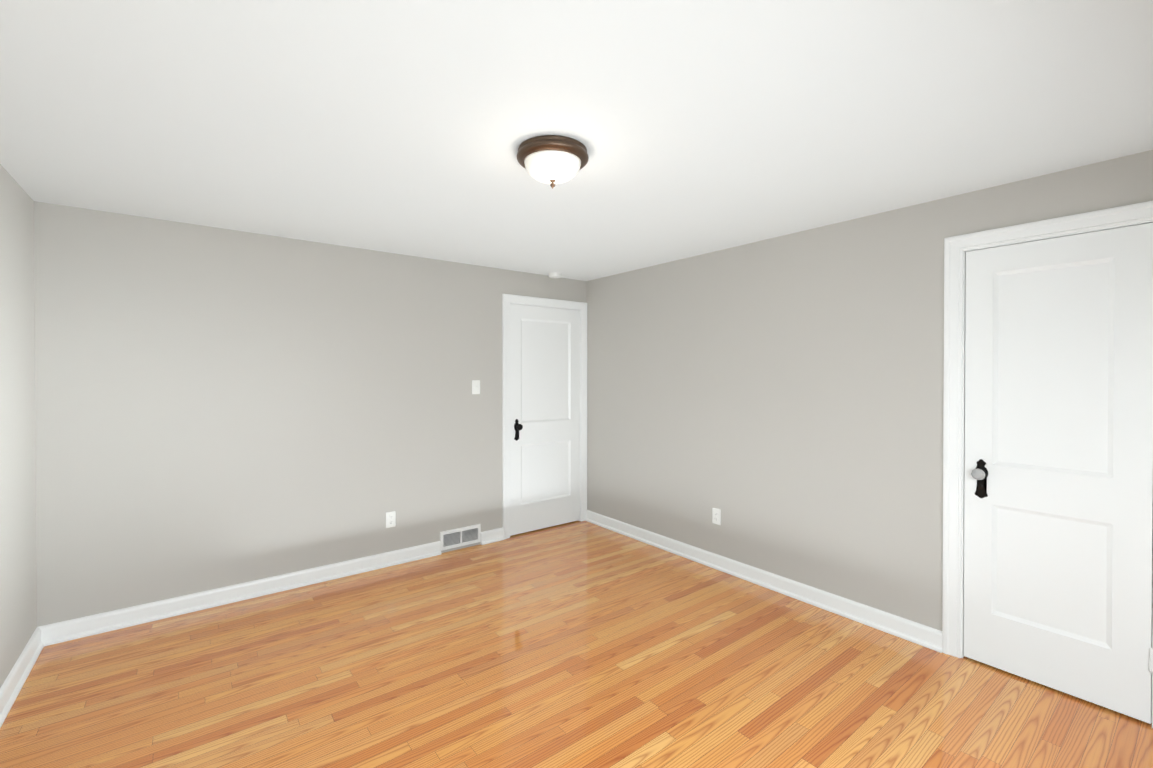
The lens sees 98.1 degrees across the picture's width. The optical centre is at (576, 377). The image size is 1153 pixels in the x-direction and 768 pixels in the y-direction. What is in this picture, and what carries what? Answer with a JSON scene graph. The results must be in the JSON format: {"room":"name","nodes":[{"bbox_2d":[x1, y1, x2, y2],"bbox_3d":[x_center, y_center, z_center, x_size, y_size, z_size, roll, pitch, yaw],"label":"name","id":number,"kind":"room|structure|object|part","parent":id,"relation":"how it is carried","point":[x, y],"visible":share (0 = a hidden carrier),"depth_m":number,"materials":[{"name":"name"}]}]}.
{"room":"empty bedroom","nodes":[
{"label":"empty bedroom","id":0,"kind":"room"},
{"bbox_2d":[0,164,36,687],"bbox_3d":[-1.470,0.257,0.778,0.120,2.300,4.480,0,1,-38],"label":"wall","id":1,"kind":"structure","parent":0,"point":[18,589],"depth_m":2.31,"materials":[{"name":"paint"}]},
{"bbox_2d":[0,627,43,727],"bbox_3d":[-1.448,1.356,0.879,0.030,0.100,4.360,0,1,-38],"label":"baseboard","id":2,"kind":"structure","parent":1,"relation":"attached to","point":[13,683],"depth_m":2.26,"materials":[{"name":"paint"}]},
{"bbox_2d":[34,201,585,626],"bbox_3d":[-1.386,0.235,3.752,3.895,2.300,0.120,0,1,-38],"label":"wall","id":3,"kind":"structure","parent":0,"point":[215,408],"depth_m":3.13,"materials":[{"name":"paint"}]},
{"bbox_2d":[39,541,440,645],"bbox_3d":[-1.924,1.339,3.249,2.179,0.100,0.030,0,1,-38],"label":"baseboard","id":4,"kind":"structure","parent":3,"relation":"attached to","point":[71,629],"depth_m":3.06,"materials":[{"name":"paint"}]},
{"bbox_2d":[386,511,395,527],"bbox_3d":[-1.369,1.051,3.691,0.070,0.115,0.008,0,1,-38],"label":"electrical outlet","id":5,"kind":"object","parent":3,"relation":"attached to","point":[390,519],"visible":1,"depth_m":3.69,"materials":[{"name":"white plastic"}]},
{"bbox_2d":[440,524,480,550],"bbox_3d":[-0.929,1.289,4.029,0.350,0.150,0.014,0,1,-38],"label":"air vent","id":6,"kind":"object","parent":3,"relation":"in","point":[459,537],"visible":1,"depth_m":4.02,"materials":[{"name":"metal"}]},
{"bbox_2d":[472,380,479,393],"bbox_3d":[-0.820,0.083,4.103,0.070,0.115,0.016,0,1,-38],"label":"light switch","id":7,"kind":"object","parent":3,"relation":"attached to","point":[475,386],"visible":1,"depth_m":4.10,"materials":[{"name":"white plastic"}]},
{"bbox_2d":[480,527,503,544],"bbox_3d":[-0.704,1.332,4.194,0.207,0.100,0.030,0,1,-38],"label":"baseboard","id":8,"kind":"structure","parent":3,"relation":"attached to","point":[491,536],"depth_m":4.19,"materials":[{"name":"paint"}]},
{"bbox_2d":[502,294,586,539],"bbox_3d":[-0.285,0.335,4.564,0.918,2.090,0.186,0,1,-38],"label":"door frame","id":9,"kind":"structure","parent":3,"relation":"attached to","point":[507,299],"depth_m":4.34,"materials":[{"name":"paint"}]},
{"bbox_2d":[510,304,579,535],"bbox_3d":[-0.281,0.368,4.560,0.762,2.000,0.035,0,1,-38],"label":"door leaf","id":10,"kind":"structure","parent":3,"relation":"in","point":[545,412],"depth_m":4.54,"materials":[{"name":"paint"}]},
{"bbox_2d":[514,419,518,440],"bbox_3d":[-0.516,0.459,4.350,0.054,0.191,0.010,0,1,-38],"label":"backplate","id":11,"kind":"object","parent":10,"relation":"attached to","point":[516,438],"visible":0.88,"depth_m":4.35,"materials":[{"name":"black metal"}]},
{"bbox_2d":[0,520,1152,767],"bbox_3d":[0.055,1.444,2.537,4.675,0.100,5.380,0,1,-38],"label":"floor","id":12,"kind":"structure","parent":0,"point":[578,644],"depth_m":2.27,"materials":[{"name":"brown wood"}]},
{"bbox_2d":[0,0,1152,280],"bbox_3d":[-0.015,-0.962,1.973,3.895,0.120,4.600,0,1,-38],"label":"ceiling","id":13,"kind":"structure","parent":0,"point":[410,126],"depth_m":1.70,"materials":[{"name":"paint"}]},
{"bbox_2d":[517,135,588,188],"bbox_3d":[-0.095,-0.827,2.000,0.287,0.150,0.287,0,1,-38],"label":"ceiling light","id":14,"kind":"object","parent":13,"relation":"attached to","point":[552,160],"visible":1,"depth_m":1.92,"materials":[{"name":"white glass"}]},
{"bbox_3d":[-0.095,-0.823,2.000,0.226,0.078,0.226,0,1,-38],"label":"glass","id":15,"kind":"part","parent":14,"relation":"part of","materials":[{"name":"white glass"}]},
{"bbox_2d":[548,272,561,277],"bbox_3d":[-0.189,-0.900,4.456,0.122,0.038,0.122,0,1,-38],"label":"smoke detector","id":16,"kind":"object","parent":13,"relation":"attached to","point":[555,275],"visible":1,"depth_m":4.41,"materials":[{"name":"white plastic"}]},
{"bbox_2d":[586,150,1152,630],"bbox_3d":[1.478,0.240,3.137,0.120,2.300,4.360,0,1,-38],"label":"wall","id":17,"kind":"structure","parent":0,"point":[778,402],"depth_m":3.11,"materials":[{"name":"paint"}]},
{"bbox_2d":[712,508,720,524],"bbox_3d":[1.015,1.011,3.635,0.008,0.115,0.070,0,1,-38],"label":"electrical outlet","id":18,"kind":"object","parent":17,"relation":"attached to","point":[716,515],"visible":1,"depth_m":3.63,"materials":[{"name":"white plastic"}]},
{"bbox_2d":[585,510,941,652],"bbox_3d":[0.969,1.336,3.679,0.030,0.100,2.891,0,1,-38],"label":"baseboard","id":19,"kind":"structure","parent":17,"relation":"attached to","point":[910,631],"depth_m":3.17,"materials":[{"name":"paint"}]},
{"bbox_2d":[942,201,1152,727],"bbox_3d":[2.126,0.349,2.249,0.184,2.095,0.777,0,1,-38],"label":"door frame","id":20,"kind":"structure","parent":17,"relation":"attached to","point":[955,247],"depth_m":2.48,"materials":[{"name":"paint"}]},
{"bbox_3d":[1.920,0.465,2.393,0.033,0.056,0.056,0,1,-38],"label":"door knob","id":21,"kind":"part","parent":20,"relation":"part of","materials":[{"name":"clear glass"}]},
{"bbox_2d":[964,223,1152,723],"bbox_3d":[2.116,0.384,2.237,0.052,2.000,0.619,0,1,-38],"label":"door leaf","id":22,"kind":"structure","parent":17,"relation":"in","point":[1058,553],"depth_m":2.20,"materials":[{"name":"paint"}]},
{"bbox_2d":[975,459,987,497],"bbox_3d":[1.956,0.492,2.421,0.010,0.191,0.054,0,1,-38],"label":"backplate","id":23,"kind":"object","parent":22,"relation":"attached to","point":[981,490],"visible":0.65,"depth_m":2.42,"materials":[{"name":"black metal"}]},
{"bbox_3d":[2.299,0.351,1.995,0.045,1.652,0.012,0,1,-38],"label":"door hinge","id":24,"kind":"part","parent":22,"relation":"part of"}
]}

